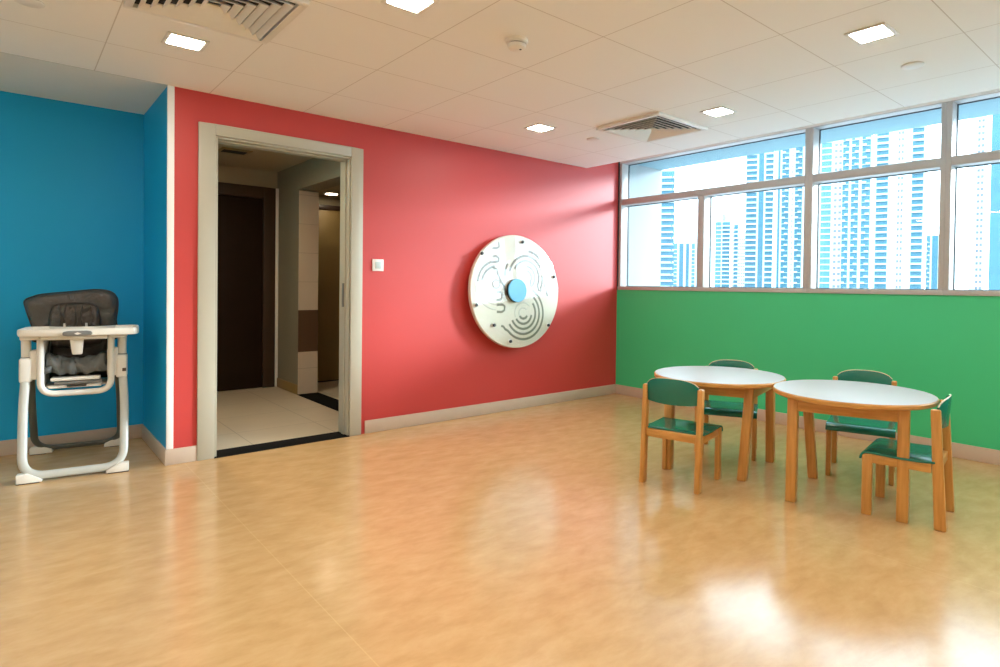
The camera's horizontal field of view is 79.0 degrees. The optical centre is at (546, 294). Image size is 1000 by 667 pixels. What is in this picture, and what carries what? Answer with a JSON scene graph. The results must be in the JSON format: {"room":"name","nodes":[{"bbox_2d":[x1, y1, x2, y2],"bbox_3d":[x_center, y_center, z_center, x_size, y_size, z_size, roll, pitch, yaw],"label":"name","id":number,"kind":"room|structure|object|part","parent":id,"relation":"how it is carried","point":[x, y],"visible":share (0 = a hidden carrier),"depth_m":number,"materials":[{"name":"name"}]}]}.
{"room":"children's playroom","nodes":[
{"label":"children's playroom","id":0,"kind":"room"},
{"bbox_2d":[0,91,143,440],"bbox_3d":[-4.327,-0.261,3.320,3.540,2.630,0.100,0,1,-42],"label":"wall","id":1,"kind":"structure","parent":0,"point":[72,174],"depth_m":4.16,"materials":[{"name":"blue paint"}]},
{"bbox_2d":[0,424,141,455],"bbox_3d":[-4.231,1.005,3.363,3.340,0.100,0.012,0,1,-42],"label":"baseboard","id":2,"kind":"structure","parent":1,"relation":"attached to","point":[7,447],"depth_m":4.19,"materials":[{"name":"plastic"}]},
{"bbox_2d":[143,87,166,447],"bbox_3d":[-2.673,-0.253,4.191,0.090,2.630,0.996,0,1,-42],"label":"wall","id":3,"kind":"structure","parent":0,"point":[155,118],"depth_m":4.09,"materials":[{"name":"blue paint"}]},
{"bbox_2d":[141,424,165,464],"bbox_3d":[-2.686,1.013,4.128,0.012,0.100,0.896,0,1,-42],"label":"baseboard","id":4,"kind":"structure","parent":3,"relation":"attached to","point":[147,436],"depth_m":4.08,"materials":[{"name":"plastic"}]},
{"bbox_2d":[217,165,339,391],"bbox_3d":[-2.991,-0.175,6.904,3.500,2.390,0.200,0,1,-42],"label":"wall","id":5,"kind":"structure","parent":0,"point":[226,174],"depth_m":6.56,"materials":[{"name":"beige paint"}]},
{"bbox_2d":[217,182,275,390],"bbox_3d":[-3.462,-0.080,6.324,1.185,2.204,0.044,0,1,-42],"label":"door","id":6,"kind":"structure","parent":5,"relation":"in","point":[246,213],"depth_m":6.52,"materials":[{"name":"brown wood"}]},
{"bbox_2d":[318,204,339,381],"bbox_3d":[-2.389,-0.016,7.278,1.225,2.075,0.044,0,1,-42],"label":"door","id":7,"kind":"structure","parent":5,"relation":"in","point":[329,215],"depth_m":7.12,"materials":[{"name":"brown wood"}]},
{"bbox_3d":[-2.377,-1.026,7.264,1.225,0.055,0.044,0,1,-42],"label":"head rail","id":8,"kind":"part","parent":7,"relation":"part of","materials":[{"name":"brown wood"}]},
{"bbox_2d":[277,158,339,384],"bbox_3d":[-2.113,-0.150,5.894,0.200,2.390,2.478,0,1,-42],"label":"wall","id":9,"kind":"structure","parent":0,"point":[314,174],"depth_m":6.40,"materials":[{"name":"beige paint"}]},
{"bbox_2d":[275,188,278,386],"bbox_3d":[-3.003,-0.078,6.721,0.027,2.200,0.059,0,1,-42],"label":"door frame","id":10,"kind":"structure","parent":9,"relation":"attached to","point":[277,190],"depth_m":6.70,"materials":[{"name":"beige paint"}]},
{"bbox_2d":[277,378,297,394],"bbox_3d":[-2.793,0.978,6.500,0.012,0.100,0.650,0,1,-42],"label":"baseboard","id":11,"kind":"structure","parent":9,"relation":"attached to","point":[288,386],"depth_m":6.46,"materials":[{"name":"beige wood"}]},
{"bbox_2d":[298,310,317,351],"bbox_3d":[-2.488,0.375,6.315,0.204,0.434,0.010,0,1,-42],"label":"trim","id":12,"kind":"structure","parent":9,"relation":"attached to","point":[307,319],"depth_m":6.31,"materials":[{"name":"brown tile"}]},
{"bbox_2d":[298,191,318,393],"bbox_3d":[-2.483,-0.021,6.309,0.202,2.110,0.010,0,1,-42],"label":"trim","id":13,"kind":"structure","parent":9,"relation":"attached to","point":[308,201],"depth_m":6.30,"materials":[{"name":"brown wood"}]},
{"bbox_2d":[319,185,339,197],"bbox_3d":[-1.403,-1.182,6.498,1.665,0.105,2.478,0,1,-42],"label":"ceiling","id":14,"kind":"structure","parent":0,"point":[336,189],"depth_m":6.69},
{"bbox_2d":[323,192,338,194],"bbox_3d":[-2.420,-1.141,6.811,0.170,0.012,0.170,0,1,-42],"label":"recessed light","id":15,"kind":"object","parent":14,"relation":"in","point":[327,193],"visible":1,"depth_m":6.77,"materials":[{"name":"white paint"}]},
{"bbox_2d":[173,87,617,448],"bbox_3d":[-0.774,-0.245,5.309,4.390,2.630,0.170,0,1,-42],"label":"wall","id":16,"kind":"structure","parent":0,"point":[431,205],"depth_m":5.09,"materials":[{"name":"red paint"}]},
{"bbox_2d":[166,85,174,449],"bbox_3d":[-2.360,-0.167,3.793,0.038,2.279,0.016,0,1,-42],"label":"trim","id":17,"kind":"structure","parent":16,"relation":"attached to","point":[170,89],"depth_m":3.79,"materials":[{"name":"white paint"}]},
{"bbox_2d":[197,122,362,460],"bbox_3d":[-1.882,-0.023,4.319,1.113,2.187,0.188,0,1,-42],"label":"door frame","id":18,"kind":"structure","parent":16,"relation":"in","point":[350,159],"depth_m":4.18,"materials":[{"name":"paint"}]},
{"bbox_3d":[-1.549,0.001,4.607,0.008,0.180,0.030,0,1,-42],"label":"strike plate","id":19,"kind":"part","parent":18,"relation":"part of","materials":[{"name":"grey plastic"}]},
{"bbox_2d":[214,431,349,457],"bbox_3d":[-1.892,1.113,4.334,0.921,0.096,0.185,0,1,-42],"label":"threshold","id":20,"kind":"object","parent":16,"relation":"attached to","point":[334,435],"depth_m":4.30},
{"bbox_2d":[372,259,383,270],"bbox_3d":[-1.310,-0.232,4.709,0.094,0.092,0.015,0,1,-42],"label":"light switch","id":21,"kind":"object","parent":16,"relation":"attached to","point":[377,264],"visible":1,"depth_m":4.70,"materials":[{"name":"white plastic"}]},
{"bbox_2d":[165,384,615,465],"bbox_3d":[-0.814,1.022,5.185,4.214,0.100,0.012,0,1,-42],"label":"baseboard","id":22,"kind":"structure","parent":16,"relation":"attached to","point":[184,454],"depth_m":5.22,"materials":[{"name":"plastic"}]},
{"bbox_2d":[468,235,557,347],"bbox_3d":[-0.279,-0.032,5.541,1.032,1.032,0.136,0,1,-43],"label":"board","id":23,"kind":"object","parent":16,"relation":"attached to","point":[513,287],"visible":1,"depth_m":5.48,"materials":[{"name":"white plastic"}]},
{"bbox_2d":[617,162,619,286],"bbox_3d":[0.833,-0.752,6.598,0.134,1.392,0.017,0,1,-42],"label":"trim","id":24,"kind":"structure","parent":16,"relation":"attached to","point":[618,162],"depth_m":6.55,"materials":[{"name":"red paint"}]},
{"bbox_2d":[0,380,999,666],"bbox_3d":[-0.667,1.162,2.514,7.942,0.100,10.200,0,1,-42],"label":"floor","id":25,"kind":"structure","parent":0,"point":[530,536],"depth_m":2.61,"materials":[{"name":"plastic"}]},
{"bbox_2d":[16,289,138,485],"bbox_3d":[-2.952,0.513,3.845,0.613,1.101,0.785,0,1,-33],"label":"high chair","id":26,"kind":"object","parent":25,"relation":"on","point":[75,333],"visible":1,"depth_m":3.76,"materials":[{"name":"white plastic"}]},
{"bbox_3d":[-3.106,0.304,3.608,0.050,0.148,0.047,0,1,-33],"label":"post","id":27,"kind":"part","parent":26,"relation":"part of","materials":[{"name":"white plastic"}]},
{"bbox_2d":[47,340,52,352],"bbox_3d":[-3.071,0.364,3.736,0.014,0.200,0.195,0,1,-33],"label":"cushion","id":28,"kind":"object","parent":26,"relation":"on","point":[49,342],"depth_m":3.74,"materials":[{"name":"fabric"}]},
{"bbox_2d":[25,290,116,341],"bbox_3d":[-3.051,0.141,3.896,0.480,0.351,0.098,0,1,-33],"label":"backrest","id":29,"kind":"object","parent":26,"relation":"on","point":[39,308],"depth_m":3.86,"materials":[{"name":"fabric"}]},
{"bbox_3d":[-2.842,0.739,3.646,0.534,0.633,0.275,0,1,-33],"label":"frame","id":30,"kind":"part","parent":26,"relation":"part of","materials":[{"name":"white plastic"}]},
{"bbox_3d":[-3.064,0.728,3.941,0.503,0.631,0.473,0,1,-33],"label":"frame","id":31,"kind":"part","parent":26,"relation":"part of","materials":[{"name":"white plastic"}]},
{"bbox_2d":[44,340,106,387],"bbox_3d":[-2.969,0.417,3.845,0.343,0.308,0.298,0,1,-33],"label":"seat","id":32,"kind":"object","parent":26,"relation":"in","point":[58,354],"depth_m":3.76,"materials":[{"name":"grey fabric"}]},
{"bbox_2d":[44,350,106,375],"bbox_3d":[-2.936,0.418,3.793,0.308,0.143,0.240,0,1,-33],"label":"seat cushion","id":33,"kind":"object","parent":26,"relation":"on","point":[56,362],"depth_m":3.74,"materials":[{"name":"grey fabric"}]},
{"bbox_2d":[49,303,101,346],"bbox_3d":[-3.008,0.195,3.860,0.278,0.286,0.068,0,1,-33],"label":"cushion","id":34,"kind":"object","parent":26,"relation":"on","point":[60,314],"depth_m":3.83,"materials":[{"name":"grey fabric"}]},
{"bbox_3d":[-2.855,0.315,3.677,0.065,0.095,0.062,0,1,-33],"label":"crotch post","id":35,"kind":"part","parent":26,"relation":"part of","materials":[{"name":"white plastic"}]},
{"bbox_2d":[17,325,138,340],"bbox_3d":[-2.855,0.233,3.718,0.583,0.068,0.332,0,1,-33],"label":"tray","id":36,"kind":"object","parent":26,"relation":"on","point":[50,332],"depth_m":3.65,"materials":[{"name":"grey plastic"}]},
{"bbox_3d":[-3.002,0.353,3.898,0.313,0.380,0.015,0,1,-33],"label":"seat","id":37,"kind":"part","parent":26,"relation":"part of","materials":[{"name":"fabric"}]},
{"bbox_2d":[106,338,107,363],"bbox_3d":[-2.827,0.365,3.892,0.014,0.200,0.195,0,1,-33],"label":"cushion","id":38,"kind":"object","parent":26,"relation":"on","point":[107,338],"depth_m":3.88,"materials":[{"name":"fabric"}]},
{"bbox_3d":[-2.710,0.305,3.861,0.050,0.148,0.047,0,1,-33],"label":"post","id":39,"kind":"part","parent":26,"relation":"part of","materials":[{"name":"white plastic"}]},
{"bbox_2d":[297,392,338,411],"bbox_3d":[-2.126,1.053,5.905,0.215,0.024,1.110,0,1,-42],"label":"trim","id":40,"kind":"structure","parent":25,"relation":"on","point":[317,397],"depth_m":5.99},
{"bbox_2d":[639,378,722,494],"bbox_3d":[0.815,0.798,3.633,0.378,0.634,0.384,1,1,35],"label":"chair","id":41,"kind":"object","parent":25,"relation":"on","point":[668,391],"visible":1,"depth_m":3.53,"materials":[{"name":"brown wood"}]},
{"bbox_3d":[0.587,0.821,3.606,0.030,0.582,0.075,1,1,35],"label":"leg","id":42,"kind":"part","parent":41,"relation":"part of","materials":[{"name":"brown wood"}]},
{"bbox_3d":[0.764,0.952,3.861,0.028,0.318,0.048,1,1,35],"label":"leg","id":43,"kind":"part","parent":41,"relation":"part of","materials":[{"name":"brown wood"}]},
{"bbox_3d":[0.729,0.819,3.513,0.312,0.044,0.020,1,1,35],"label":"rail","id":44,"kind":"part","parent":41,"relation":"part of","materials":[{"name":"brown wood"}]},
{"bbox_3d":[0.727,0.561,3.501,0.316,0.152,0.053,1,1,35],"label":"backrest","id":45,"kind":"part","parent":41,"relation":"part of","materials":[{"name":"green laminate"}]},
{"bbox_3d":[0.725,0.505,3.497,0.320,0.046,0.039,1,1,35],"label":"edge trim","id":46,"kind":"part","parent":41,"relation":"part of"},
{"bbox_3d":[0.830,0.806,3.654,0.378,0.044,0.333,1,1,35],"label":"seat","id":47,"kind":"part","parent":41,"relation":"part of","materials":[{"name":"green laminate"}]},
{"bbox_3d":[0.864,0.828,3.409,0.030,0.582,0.075,1,1,35],"label":"leg","id":48,"kind":"part","parent":41,"relation":"part of","materials":[{"name":"brown wood"}]},
{"bbox_3d":[0.957,0.823,3.539,0.020,0.046,0.261,1,1,35],"label":"rail","id":49,"kind":"part","parent":41,"relation":"part of","materials":[{"name":"brown wood"}]},
{"bbox_3d":[1.043,0.958,3.663,0.028,0.318,0.048,1,1,35],"label":"leg","id":50,"kind":"part","parent":41,"relation":"part of","materials":[{"name":"brown wood"}]},
{"bbox_2d":[654,366,785,481],"bbox_3d":[1.115,0.814,3.926,0.820,0.600,0.820,0,1,-42],"label":"table","id":51,"kind":"object","parent":25,"relation":"on","point":[748,384],"visible":0.83,"depth_m":3.79,"materials":[{"name":"laminate"}]},
{"bbox_3d":[0.788,0.825,3.867,0.056,0.573,0.057,1,1,34],"label":"leg","id":52,"kind":"part","parent":51,"relation":"part of","materials":[{"name":"brown wood"}]},
{"bbox_3d":[1.084,0.823,4.265,0.055,0.573,0.060,1,1,34],"label":"leg","id":53,"kind":"part","parent":51,"relation":"part of","materials":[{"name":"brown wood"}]},
{"bbox_3d":[1.007,0.581,3.742,0.447,0.074,0.020,1,1,27],"label":"apron rail","id":54,"kind":"part","parent":51,"relation":"part of","materials":[{"name":"brown wood"}]},
{"bbox_3d":[1.208,0.833,3.645,0.086,0.573,0.075,1,1,34],"label":"leg","id":55,"kind":"part","parent":51,"relation":"part of","materials":[{"name":"brown wood"}]},
{"bbox_3d":[1.375,0.584,3.833,0.020,0.074,0.434,1,1,34],"label":"apron rail","id":56,"kind":"part","parent":51,"relation":"part of","materials":[{"name":"brown wood"}]},
{"bbox_3d":[1.501,0.831,4.043,0.059,0.573,0.061,1,1,34],"label":"leg","id":57,"kind":"part","parent":51,"relation":"part of","materials":[{"name":"brown wood"}]},
{"bbox_2d":[703,359,757,460],"bbox_3d":[1.298,0.795,4.278,0.378,0.634,0.384,1,1,20],"label":"chair","id":58,"kind":"object","parent":25,"relation":"on","point":[711,407],"visible":0.62,"depth_m":4.25,"materials":[{"name":"green laminate"}]},
{"bbox_3d":[1.193,0.816,4.482,0.030,0.582,0.075,1,1,20],"label":"leg","id":59,"kind":"part","parent":58,"relation":"part of","materials":[{"name":"brown wood"}]},
{"bbox_3d":[1.290,0.803,4.254,0.378,0.044,0.333,1,1,20],"label":"seat","id":60,"kind":"part","parent":58,"relation":"part of","materials":[{"name":"green plastic"}]},
{"bbox_3d":[1.357,0.556,4.423,0.316,0.152,0.053,1,1,20],"label":"backrest","id":61,"kind":"part","parent":58,"relation":"part of","materials":[{"name":"green laminate"}]},
{"bbox_3d":[1.403,0.957,4.075,0.028,0.318,0.048,1,1,20],"label":"leg","id":62,"kind":"part","parent":58,"relation":"part of","materials":[{"name":"brown wood"}]},
{"bbox_3d":[1.511,0.822,4.364,0.030,0.582,0.075,1,1,20],"label":"leg","id":63,"kind":"part","parent":58,"relation":"part of","materials":[{"name":"brown wood"}]},
{"bbox_2d":[773,380,938,523],"bbox_3d":[1.684,0.830,3.341,0.814,0.600,0.814,0,1,-42],"label":"table","id":64,"kind":"object","parent":25,"relation":"on","point":[865,400],"visible":1,"depth_m":3.21,"materials":[{"name":"laminate"}]},
{"bbox_3d":[1.346,0.840,3.301,0.056,0.573,0.057,1,1,34],"label":"leg","id":65,"kind":"part","parent":64,"relation":"part of","materials":[{"name":"brown wood"}]},
{"bbox_3d":[1.623,0.838,3.717,0.093,0.573,0.080,1,1,34],"label":"leg","id":66,"kind":"part","parent":64,"relation":"part of","materials":[{"name":"brown wood"}]},
{"bbox_3d":[1.566,0.596,3.152,0.476,0.074,0.020,1,1,32],"label":"apron rail","id":67,"kind":"part","parent":64,"relation":"part of","materials":[{"name":"brown wood"}]},
{"bbox_3d":[1.790,0.850,3.028,0.064,0.572,0.063,0,1,-42],"label":"leg","id":68,"kind":"part","parent":64,"relation":"part of","materials":[{"name":"brown wood"}]},
{"bbox_2d":[825,370,896,485],"bbox_3d":[1.994,0.810,3.814,0.378,0.634,0.384,1,1,31],"label":"chair","id":69,"kind":"object","parent":25,"relation":"on","point":[835,423],"visible":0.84,"depth_m":3.77,"materials":[{"name":"green laminate"}]},
{"bbox_3d":[1.765,0.966,3.773,0.028,0.318,0.048,1,1,31],"label":"leg","id":70,"kind":"part","parent":69,"relation":"part of","materials":[{"name":"brown wood"}]},
{"bbox_3d":[1.929,0.832,4.035,0.030,0.582,0.075,1,1,31],"label":"leg","id":71,"kind":"part","parent":69,"relation":"part of","materials":[{"name":"brown wood"}]},
{"bbox_3d":[1.981,0.818,3.793,0.378,0.044,0.333,1,1,31],"label":"seat","id":72,"kind":"part","parent":69,"relation":"part of","materials":[{"name":"green laminate"}]},
{"bbox_3d":[2.079,0.572,3.946,0.316,0.152,0.053,1,1,31],"label":"backrest","id":73,"kind":"part","parent":69,"relation":"part of","materials":[{"name":"green laminate"}]},
{"bbox_3d":[2.082,0.515,3.949,0.320,0.046,0.039,1,1,31],"label":"edge trim","id":74,"kind":"part","parent":69,"relation":"part of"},
{"bbox_3d":[2.057,0.972,3.595,0.028,0.318,0.048,1,1,31],"label":"leg","id":75,"kind":"part","parent":69,"relation":"part of","materials":[{"name":"brown wood"}]},
{"bbox_3d":[2.220,0.838,3.858,0.030,0.582,0.075,1,1,31],"label":"leg","id":76,"kind":"part","parent":69,"relation":"part of","materials":[{"name":"brown wood"}]},
{"bbox_2d":[859,394,954,531],"bbox_3d":[1.888,0.818,3.151,0.384,0.634,0.378,1,1,39],"label":"chair","id":77,"kind":"object","parent":25,"relation":"on","point":[936,459],"visible":1,"depth_m":3.08,"materials":[{"name":"green laminate"}]},
{"bbox_3d":[1.657,0.974,3.119,0.048,0.318,0.028,1,1,39],"label":"leg","id":78,"kind":"part","parent":77,"relation":"part of","materials":[{"name":"brown wood"}]},
{"bbox_3d":[1.874,0.973,3.384,0.048,0.318,0.028,1,1,39],"label":"leg","id":79,"kind":"part","parent":77,"relation":"part of","materials":[{"name":"brown wood"}]},
{"bbox_3d":[1.868,0.826,3.167,0.333,0.044,0.378,1,1,39],"label":"seat","id":80,"kind":"part","parent":77,"relation":"part of","materials":[{"name":"green laminate"}]},
{"bbox_3d":[1.775,0.841,3.022,0.261,0.046,0.020,1,1,39],"label":"rail","id":81,"kind":"part","parent":77,"relation":"part of","materials":[{"name":"brown wood"}]},
{"bbox_3d":[1.899,0.848,2.921,0.075,0.582,0.030,1,1,39],"label":"leg","id":82,"kind":"part","parent":77,"relation":"part of","materials":[{"name":"brown wood"}]},
{"bbox_3d":[2.013,0.584,3.047,0.053,0.152,0.316,1,1,39],"label":"backrest","id":83,"kind":"part","parent":77,"relation":"part of","materials":[{"name":"green laminate"}]},
{"bbox_3d":[2.002,0.842,3.057,0.020,0.044,0.312,1,1,39],"label":"rail","id":84,"kind":"part","parent":77,"relation":"part of","materials":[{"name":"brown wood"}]},
{"bbox_3d":[2.115,0.847,3.184,0.075,0.582,0.030,1,1,39],"label":"leg","id":85,"kind":"part","parent":77,"relation":"part of","materials":[{"name":"brown wood"}]},
{"bbox_2d":[0,0,999,171],"bbox_3d":[-0.635,-1.391,2.478,7.942,0.250,10.200,0,1,-42],"label":"ceiling","id":86,"kind":"structure","parent":0,"point":[448,71],"depth_m":3.34,"materials":[{"name":"tile"}]},
{"bbox_2d":[14,0,44,7],"bbox_3d":[-2.270,-1.286,2.653,0.110,0.008,0.110,0,1,-42],"label":"sprinkler cover","id":87,"kind":"object","parent":86,"relation":"attached to","point":[29,3],"visible":1,"depth_m":2.66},
{"bbox_2d":[1,52,164,84],"bbox_3d":[-3.603,-1.311,2.655,3.340,0.011,0.007,0,1,-42],"label":"trim","id":88,"kind":"structure","parent":86,"relation":"attached to","point":[1,52],"depth_m":3.48,"materials":[{"name":"white paint"}]},
{"bbox_2d":[161,31,209,51],"bbox_3d":[-1.838,-1.287,3.077,0.188,0.006,0.184,0,1,-42],"label":"recessed light","id":89,"kind":"object","parent":86,"relation":"in","point":[178,40],"visible":1,"depth_m":3.07,"materials":[{"name":"white plastic"}]},
{"bbox_2d":[167,34,203,49],"bbox_3d":[-1.838,-1.288,3.077,0.140,0.003,0.140,0,1,-42],"label":"diffuser","id":90,"kind":"object","parent":89,"relation":"attached to","point":[176,40],"depth_m":3.08,"materials":[{"name":"white plastic"}]},
{"bbox_2d":[123,0,308,44],"bbox_3d":[-1.440,-1.265,2.629,0.598,0.027,0.594,0,1,-42],"label":"ceiling vent","id":91,"kind":"object","parent":86,"relation":"in","point":[260,21],"visible":1,"depth_m":2.70,"materials":[{"name":"white metal"}]},
{"bbox_2d":[218,147,252,155],"bbox_3d":[-2.934,-1.347,5.681,0.260,0.011,0.260,0,1,-42],"label":"ceiling vent","id":92,"kind":"object","parent":86,"relation":"in","point":[227,150],"visible":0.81,"depth_m":5.65,"materials":[{"name":"black metal"}]},
{"bbox_2d":[380,0,438,14],"bbox_3d":[-0.587,-1.265,2.603,0.188,0.006,0.184,0,1,-42],"label":"recessed light","id":93,"kind":"object","parent":86,"relation":"in","point":[417,7],"visible":1,"depth_m":2.63,"materials":[{"name":"white plastic"}]},
{"bbox_2d":[387,0,431,11],"bbox_3d":[-0.587,-1.265,2.603,0.140,0.003,0.140,0,1,-42],"label":"diffuser","id":94,"kind":"object","parent":93,"relation":"attached to","point":[406,5],"depth_m":2.63,"materials":[{"name":"white plastic"}]},
{"bbox_2d":[505,35,527,51],"bbox_3d":[-0.146,-1.242,3.002,0.112,0.050,0.112,0,1,-42],"label":"smoke detector","id":95,"kind":"object","parent":86,"relation":"attached to","point":[516,43],"visible":1,"depth_m":2.97,"materials":[{"name":"white plastic"}]},
{"bbox_2d":[524,123,556,132],"bbox_3d":[-0.044,-1.287,4.664,0.188,0.006,0.184,0,1,-42],"label":"recessed light","id":96,"kind":"object","parent":86,"relation":"in","point":[541,128],"visible":1,"depth_m":4.67,"materials":[{"name":"white plastic"}]},
{"bbox_2d":[528,125,551,131],"bbox_3d":[-0.044,-1.288,4.664,0.140,0.003,0.140,0,1,-42],"label":"diffuser","id":97,"kind":"object","parent":96,"relation":"attached to","point":[538,128],"depth_m":4.67,"materials":[{"name":"white plastic"}]},
{"bbox_2d":[587,137,599,140],"bbox_3d":[0.390,-1.286,4.996,0.110,0.008,0.110,0,1,-42],"label":"sprinkler cover","id":98,"kind":"object","parent":86,"relation":"attached to","point":[591,138],"visible":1,"depth_m":4.98,"materials":[{"name":"white plastic"}]},
{"bbox_2d":[597,111,707,142],"bbox_3d":[0.806,-1.265,4.604,0.598,0.027,0.594,0,1,-42],"label":"ceiling vent","id":99,"kind":"object","parent":86,"relation":"in","point":[655,126],"visible":1,"depth_m":4.57,"materials":[{"name":"white metal"}]},
{"bbox_2d":[700,106,736,117],"bbox_3d":[1.192,-1.265,4.177,0.188,0.006,0.184,0,1,-42],"label":"recessed light","id":100,"kind":"object","parent":86,"relation":"in","point":[718,111],"visible":1,"depth_m":4.17,"materials":[{"name":"white plastic"}]},
{"bbox_2d":[705,108,731,115],"bbox_3d":[1.192,-1.265,4.177,0.140,0.003,0.140,0,1,-42],"label":"diffuser","id":101,"kind":"object","parent":100,"relation":"attached to","point":[714,111],"depth_m":4.17,"materials":[{"name":"white plastic"}]},
{"bbox_2d":[844,22,898,44],"bbox_3d":[1.550,-1.242,2.877,0.188,0.006,0.184,0,1,-42],"label":"recessed light","id":102,"kind":"object","parent":86,"relation":"in","point":[876,32],"visible":1,"depth_m":2.87,"materials":[{"name":"white plastic"}]},
{"bbox_2d":[851,25,892,42],"bbox_3d":[1.550,-1.242,2.877,0.140,0.003,0.140,0,1,-42],"label":"diffuser","id":103,"kind":"object","parent":102,"relation":"attached to","point":[878,32],"depth_m":2.88,"materials":[{"name":"white plastic"}]},
{"bbox_2d":[901,61,924,69],"bbox_3d":[1.984,-1.241,3.270,0.110,0.008,0.110,0,1,-42],"label":"sprinkler cover","id":104,"kind":"object","parent":86,"relation":"attached to","point":[916,64],"visible":1,"depth_m":3.26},
{"bbox_2d":[628,165,661,285],"bbox_3d":[1.023,0.195,6.921,0.567,3.750,0.260,0,1,-42],"label":"wall","id":105,"kind":"structure","parent":0,"point":[644,220],"depth_m":6.80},
{"bbox_2d":[616,290,999,449],"bbox_3d":[3.229,0.626,3.957,0.200,1.228,7.202,0,1,-42],"label":"wall","id":106,"kind":"structure","parent":0,"point":[940,346],"depth_m":4.85,"materials":[{"name":"green paint"}]},
{"bbox_2d":[617,128,809,292],"bbox_3d":[1.526,-0.719,5.817,0.149,1.366,2.078,0,1,-42],"label":"window","id":107,"kind":"structure","parent":106,"relation":"in","point":[704,196],"depth_m":5.79,"materials":[{"name":"metal"}]},
{"bbox_2d":[616,384,999,464],"bbox_3d":[3.082,1.089,3.963,0.012,0.100,6.990,0,1,-42],"label":"baseboard","id":108,"kind":"structure","parent":106,"relation":"attached to","point":[980,454],"depth_m":4.58,"materials":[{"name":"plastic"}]},
{"bbox_2d":[806,102,946,294],"bbox_3d":[2.540,-0.690,4.676,0.149,1.366,0.984,0,1,-42],"label":"window","id":109,"kind":"structure","parent":106,"relation":"in","point":[816,178],"depth_m":4.71,"materials":[{"name":"metal"}]},
{"bbox_2d":[942,92,999,295],"bbox_3d":[3.191,-0.671,3.943,0.149,1.366,0.984,0,1,-42],"label":"window","id":110,"kind":"structure","parent":106,"relation":"in","point":[954,161],"depth_m":4.25,"materials":[{"name":"metal"}]},
{"bbox_2d":[620,89,999,163],"bbox_3d":[3.231,-1.421,3.906,0.135,0.136,7.202,0,1,-42],"label":"wall","id":111,"kind":"structure","parent":0,"point":[995,90],"depth_m":4.85,"materials":[{"name":"white paint"}]},
{"bbox_2d":[637,98,999,169],"bbox_3d":[4.272,-1.469,3.263,0.567,0.235,9.460,0,1,-42],"label":"sky","id":112,"kind":"structure","parent":0,"point":[988,107],"depth_m":5.28,"materials":[{"name":"blue"}]},
{"label":"outside","id":113,"kind":"structure","parent":0,"visible":0},
{"bbox_3d":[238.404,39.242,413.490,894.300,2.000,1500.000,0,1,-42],"label":"ground","id":114,"kind":"structure","parent":113,"visible":0},
{"bbox_2d":[660,170,674,285],"bbox_3d":[55.575,-9.439,278.468,6.200,94.600,9.900,1,1,11],"label":"tower block","id":115,"kind":"object","parent":114,"relation":"on","point":[668,176],"visible":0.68,"depth_m":274.10,"materials":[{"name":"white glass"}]},
{"bbox_2d":[673,232,696,286],"bbox_3d":[99.637,-4.948,443.340,23.400,82.000,9.150,1,1,13],"label":"tower block","id":116,"kind":"object","parent":114,"relation":"on","point":[685,250],"visible":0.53,"depth_m":438.65,"materials":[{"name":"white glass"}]},
{"bbox_2d":[714,212,730,286],"bbox_3d":[118.541,-9.189,407.069,9.600,92.000,9.900,1,1,16],"label":"tower block","id":117,"kind":"object","parent":114,"relation":"on","point":[722,228],"visible":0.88,"depth_m":403.02,"materials":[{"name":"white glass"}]},
{"bbox_2d":[730,209,737,286],"bbox_3d":[125.952,-10.064,404.830,4.400,94.000,9.900,1,1,17],"label":"tower block","id":118,"kind":"object","parent":114,"relation":"on","point":[734,227],"visible":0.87,"depth_m":400.86,"materials":[{"name":"white concrete"}]},
{"bbox_2d":[737,232,744,286],"bbox_3d":[161.040,-7.975,499.268,5.500,88.000,8.700,1,1,18],"label":"tower block","id":119,"kind":"object","parent":114,"relation":"on","point":[741,239],"visible":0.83,"depth_m":494.88,"materials":[{"name":"white concrete"}]},
{"bbox_2d":[744,152,773,286],"bbox_3d":[110.938,-31.065,314.798,13.400,138.200,9.900,1,1,19],"label":"tower block","id":120,"kind":"object","parent":114,"relation":"on","point":[759,167],"visible":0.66,"depth_m":310.90,"materials":[{"name":"white concrete"}]},
{"bbox_2d":[772,146,804,287],"bbox_3d":[126.168,-32.541,309.075,18.300,141.700,9.800,1,1,22],"label":"tower block","id":121,"kind":"object","parent":114,"relation":"on","point":[788,224],"visible":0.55,"depth_m":306.08,"materials":[{"name":"white concrete"}]},
{"bbox_2d":[818,135,872,287],"bbox_3d":[133.451,-28.381,273.031,23.600,134.600,9.800,1,1,26],"label":"tower block","id":122,"kind":"object","parent":114,"relation":"on","point":[845,207],"visible":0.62,"depth_m":268.53,"materials":[{"name":"white concrete"}]},
{"bbox_2d":[871,126,927,288],"bbox_3d":[153.129,-28.481,262.482,19.600,135.600,9.900,1,1,30],"label":"tower block","id":123,"kind":"object","parent":114,"relation":"on","point":[899,202],"visible":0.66,"depth_m":259.07,"materials":[{"name":"white concrete"}]},
{"bbox_2d":[925,228,938,288],"bbox_3d":[244.516,-1.496,382.645,7.400,80.500,9.800,1,1,33],"label":"tower block","id":124,"kind":"object","parent":114,"relation":"on","point":[932,241],"visible":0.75,"depth_m":379.43,"materials":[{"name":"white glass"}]},
{"bbox_2d":[968,116,986,289],"bbox_3d":[194.306,-32.352,272.293,5.400,144.100,8.700,1,1,35],"label":"tower block","id":125,"kind":"object","parent":114,"relation":"on","point":[979,124],"visible":0.57,"depth_m":268.67,"materials":[{"name":"white concrete"}]},
{"bbox_2d":[988,114,999,289],"bbox_3d":[137.783,-17.149,177.233,12.200,115.000,8.900,1,1,38],"label":"tower block","id":126,"kind":"object","parent":114,"relation":"on","point":[994,232],"visible":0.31,"depth_m":176.63,"materials":[{"name":"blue glass"}]}
]}

